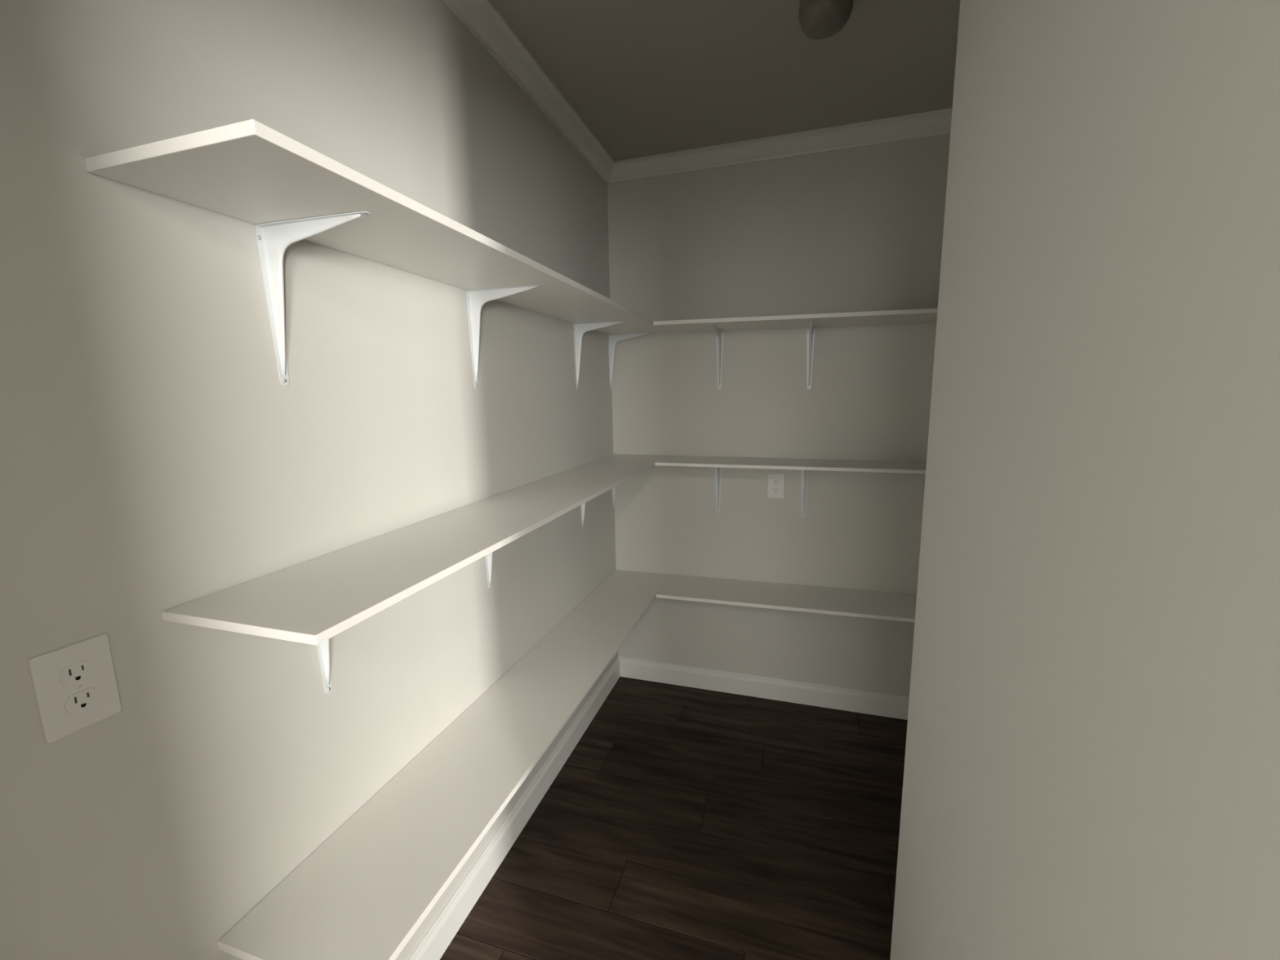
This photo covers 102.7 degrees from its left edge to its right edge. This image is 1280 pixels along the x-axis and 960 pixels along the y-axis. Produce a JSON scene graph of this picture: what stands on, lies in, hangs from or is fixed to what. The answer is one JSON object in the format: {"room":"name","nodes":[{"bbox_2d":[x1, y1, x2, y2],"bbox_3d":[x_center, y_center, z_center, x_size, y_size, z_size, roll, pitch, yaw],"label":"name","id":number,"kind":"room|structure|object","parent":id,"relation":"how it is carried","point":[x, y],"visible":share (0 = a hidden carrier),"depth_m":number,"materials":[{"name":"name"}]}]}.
{"room":"food storage area","nodes":[
{"label":"food storage area","id":0,"kind":"room"},
{"bbox_2d":[0,0,617,959],"bbox_3d":[-1.327,0.395,-1.011,0.120,2.587,7.994,2,9,17],"label":"wall","id":1,"kind":"structure","parent":0,"point":[156,456],"depth_m":0.86,"materials":[{"name":"beige paint"}]},
{"bbox_2d":[27,633,121,743],"bbox_3d":[-0.744,0.274,0.677,0.006,0.117,0.076,2,9,17],"label":"wall outlet","id":2,"kind":"object","parent":1,"relation":"attached to","point":[75,687],"visible":1,"depth_m":0.67,"materials":[{"name":"white plastic"}]},
{"bbox_2d":[58,660,93,686],"bbox_3d":[-0.742,0.255,0.674,0.002,0.027,0.034,2,9,17],"label":"socket","id":3,"kind":"object","parent":2,"relation":"attached to","point":[71,673],"depth_m":0.67,"materials":[{"name":"white plastic"}]},
{"bbox_2d":[64,687,98,714],"bbox_3d":[-0.741,0.293,0.680,0.002,0.027,0.034,2,9,17],"label":"socket","id":4,"kind":"object","parent":2,"relation":"attached to","point":[77,700],"depth_m":0.68,"materials":[{"name":"white plastic"}]},
{"bbox_2d":[254,211,370,386],"bbox_3d":[-0.546,-0.304,0.885,0.228,0.272,0.036,2,10,17],"label":"shelf bracket","id":5,"kind":"object","parent":1,"relation":"attached to","point":[273,238],"visible":1,"depth_m":0.89,"materials":[{"name":"white metal"}]},
{"bbox_2d":[316,638,332,693],"bbox_3d":[-0.532,0.307,0.995,0.228,0.272,0.036,2,10,17],"label":"shelf bracket","id":6,"kind":"object","parent":1,"relation":"attached to","point":[323,648],"visible":0.16,"depth_m":1.03,"materials":[{"name":"white metal"}]},
{"bbox_2d":[84,119,666,334],"bbox_3d":[-0.293,-0.566,1.565,0.299,0.027,1.990,2,9,17],"label":"shelf board","id":7,"kind":"object","parent":1,"relation":"attached to","point":[248,171],"visible":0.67,"depth_m":0.81,"materials":[{"name":"white paint"}]},
{"bbox_2d":[161,453,670,645],"bbox_3d":[-0.284,0.043,1.661,0.299,0.040,1.990,2,9,17],"label":"shelf board","id":8,"kind":"object","parent":1,"relation":"attached to","point":[312,602],"visible":0.89,"depth_m":0.95,"materials":[{"name":"white paint"}]},
{"bbox_2d":[217,569,670,959],"bbox_3d":[-0.275,0.639,1.755,0.299,0.028,1.990,2,9,17],"label":"shelf board","id":9,"kind":"object","parent":1,"relation":"attached to","point":[367,889],"visible":0.86,"depth_m":1.12,"materials":[{"name":"white paint"}]},
{"bbox_2d":[485,551,493,589],"bbox_3d":[-0.362,0.210,1.544,0.228,0.272,0.036,2,10,17],"label":"shelf bracket","id":10,"kind":"object","parent":1,"relation":"attached to","point":[489,557],"visible":0.27,"depth_m":1.58,"materials":[{"name":"white metal"}]},
{"bbox_2d":[466,284,542,388],"bbox_3d":[-0.373,-0.398,1.444,0.228,0.272,0.036,2,10,17],"label":"shelf bracket","id":11,"kind":"object","parent":1,"relation":"attached to","point":[476,299],"visible":1,"depth_m":1.45,"materials":[{"name":"white metal"}]},
{"bbox_2d":[407,657,620,959],"bbox_3d":[-0.489,1.222,1.607,0.014,0.110,2.574,2,9,17],"label":"baseboard","id":12,"kind":"structure","parent":1,"relation":"attached to","point":[441,933],"depth_m":1.71,"materials":[{"name":"white paint"}]},
{"bbox_2d":[443,0,615,183],"bbox_3d":[-0.502,-1.246,1.210,0.064,0.064,2.574,2,9,17],"label":"trim","id":13,"kind":"structure","parent":1,"relation":"attached to","point":[482,18],"depth_m":1.66,"materials":[{"name":"white paint"}]},
{"bbox_2d":[580,502,585,528],"bbox_3d":[-0.150,0.089,2.231,0.228,0.272,0.036,2,10,17],"label":"shelf bracket","id":14,"kind":"object","parent":1,"relation":"attached to","point":[582,506],"visible":0.21,"depth_m":2.27,"materials":[{"name":"white metal"}]},
{"bbox_2d":[573,320,626,390],"bbox_3d":[-0.161,-0.513,2.128,0.228,0.272,0.036,2,10,17],"label":"shelf bracket","id":15,"kind":"object","parent":1,"relation":"attached to","point":[579,329],"visible":1,"depth_m":2.13,"materials":[{"name":"white metal"}]},
{"bbox_2d":[440,676,907,959],"bbox_3d":[1.602,1.837,-1.746,6.240,0.120,8.114,2,9,17],"label":"floor","id":16,"kind":"structure","parent":0,"point":[682,823],"depth_m":1.76,"materials":[{"name":"brown wood"}]},
{"bbox_2d":[489,0,959,161],"bbox_3d":[1.562,-0.826,-2.167,6.240,0.100,8.114,2,9,17],"label":"ceiling","id":17,"kind":"structure","parent":0,"point":[646,77],"depth_m":1.68,"materials":[{"name":"paint"}]},
{"bbox_2d":[798,0,853,39],"bbox_3d":[0.496,-1.261,1.368,0.138,0.112,0.138,2,9,17],"label":"ceiling light","id":18,"kind":"object","parent":17,"relation":"attached to","point":[818,19],"visible":1,"depth_m":1.34,"materials":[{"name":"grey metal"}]},
{"bbox_2d":[607,133,950,697],"bbox_3d":[0.884,-0.175,2.383,2.100,2.587,0.120,2,9,17],"label":"wall","id":19,"kind":"structure","parent":0,"point":[859,228],"depth_m":2.37,"materials":[{"name":"beige paint"}]},
{"bbox_2d":[612,486,616,509],"bbox_3d":[-0.032,0.022,2.611,0.228,0.272,0.036,2,10,17],"label":"shelf bracket","id":20,"kind":"object","parent":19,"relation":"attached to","point":[615,487],"visible":0.22,"depth_m":2.65,"materials":[{"name":"white metal"}]},
{"bbox_2d":[608,332,653,391],"bbox_3d":[-0.041,-0.578,2.515,0.228,0.272,0.036,2,10,17],"label":"shelf bracket","id":21,"kind":"object","parent":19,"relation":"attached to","point":[613,339],"visible":1,"depth_m":2.52,"materials":[{"name":"white metal"}]},
{"bbox_2d":[710,324,724,390],"bbox_3d":[0.342,-0.544,2.306,0.036,0.272,0.228,2,9,17],"label":"shelf bracket","id":22,"kind":"object","parent":19,"relation":"attached to","point":[719,332],"visible":1,"depth_m":2.40,"materials":[{"name":"white metal"}]},
{"bbox_2d":[715,467,721,514],"bbox_3d":[0.350,0.053,2.400,0.036,0.272,0.228,2,9,17],"label":"shelf bracket","id":23,"kind":"object","parent":19,"relation":"attached to","point":[717,470],"visible":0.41,"depth_m":2.50,"materials":[{"name":"white metal"}]},
{"bbox_2d":[617,656,909,719],"bbox_3d":[0.882,1.059,2.513,2.100,0.110,0.014,2,9,17],"label":"baseboard","id":24,"kind":"structure","parent":19,"relation":"attached to","point":[883,704],"depth_m":2.58,"materials":[{"name":"white paint"}]},
{"bbox_2d":[767,473,784,498],"bbox_3d":[0.644,0.030,2.423,0.076,0.117,0.006,2,9,17],"label":"wall outlet","id":25,"kind":"object","parent":19,"relation":"attached to","point":[775,485],"visible":1,"depth_m":2.42,"materials":[{"name":"white plastic"}]},
{"bbox_2d":[772,487,779,493],"bbox_3d":[0.644,0.049,2.424,0.034,0.027,0.002,2,9,17],"label":"socket","id":26,"kind":"object","parent":25,"relation":"attached to","point":[775,490],"depth_m":2.42,"materials":[{"name":"white plastic"}]},
{"bbox_2d":[772,479,779,484],"bbox_3d":[0.643,0.011,2.418,0.034,0.027,0.002,2,9,17],"label":"socket","id":27,"kind":"object","parent":25,"relation":"attached to","point":[775,482],"depth_m":2.42,"materials":[{"name":"white plastic"}]},
{"bbox_2d":[606,107,952,183],"bbox_3d":[0.838,-1.406,2.099,2.100,0.064,0.064,2,9,17],"label":"trim","id":28,"kind":"structure","parent":19,"relation":"attached to","point":[936,122],"depth_m":2.16,"materials":[{"name":"white paint"}]},
{"bbox_2d":[656,573,916,622],"bbox_3d":[0.978,0.541,2.253,1.799,0.026,0.289,2,9,17],"label":"shelf board","id":29,"kind":"object","parent":19,"relation":"attached to","point":[898,606],"visible":0.56,"depth_m":2.31,"materials":[{"name":"white paint"}]},
{"bbox_2d":[654,455,926,473],"bbox_3d":[0.969,-0.060,2.158,1.799,0.025,0.289,2,9,17],"label":"shelf board","id":30,"kind":"object","parent":19,"relation":"attached to","point":[822,464],"visible":0.56,"depth_m":2.20,"materials":[{"name":"white paint"}]},
{"bbox_2d":[653,307,937,333],"bbox_3d":[0.960,-0.652,2.065,1.799,0.041,0.289,2,9,17],"label":"shelf board","id":31,"kind":"object","parent":19,"relation":"attached to","point":[921,315],"visible":0.56,"depth_m":2.09,"materials":[{"name":"white paint"}]},
{"bbox_2d":[800,470,808,519],"bbox_3d":[0.735,0.068,2.284,0.036,0.272,0.228,2,9,17],"label":"shelf bracket","id":32,"kind":"object","parent":19,"relation":"attached to","point":[804,473],"visible":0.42,"depth_m":2.38,"materials":[{"name":"white metal"}]},
{"bbox_2d":[806,320,815,389],"bbox_3d":[0.730,-0.525,2.189,0.036,0.272,0.228,2,9,17],"label":"shelf bracket","id":33,"kind":"object","parent":19,"relation":"attached to","point":[811,329],"visible":1,"depth_m":2.28,"materials":[{"name":"white metal"}]},
{"bbox_2d":[889,0,1279,959],"bbox_3d":[2.736,0.202,-0.175,4.847,2.587,1.095,2,9,17],"label":"wall partition","id":34,"kind":"structure","parent":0,"point":[1091,770],"depth_m":0.44,"materials":[{"name":"beige paint"}]}
]}

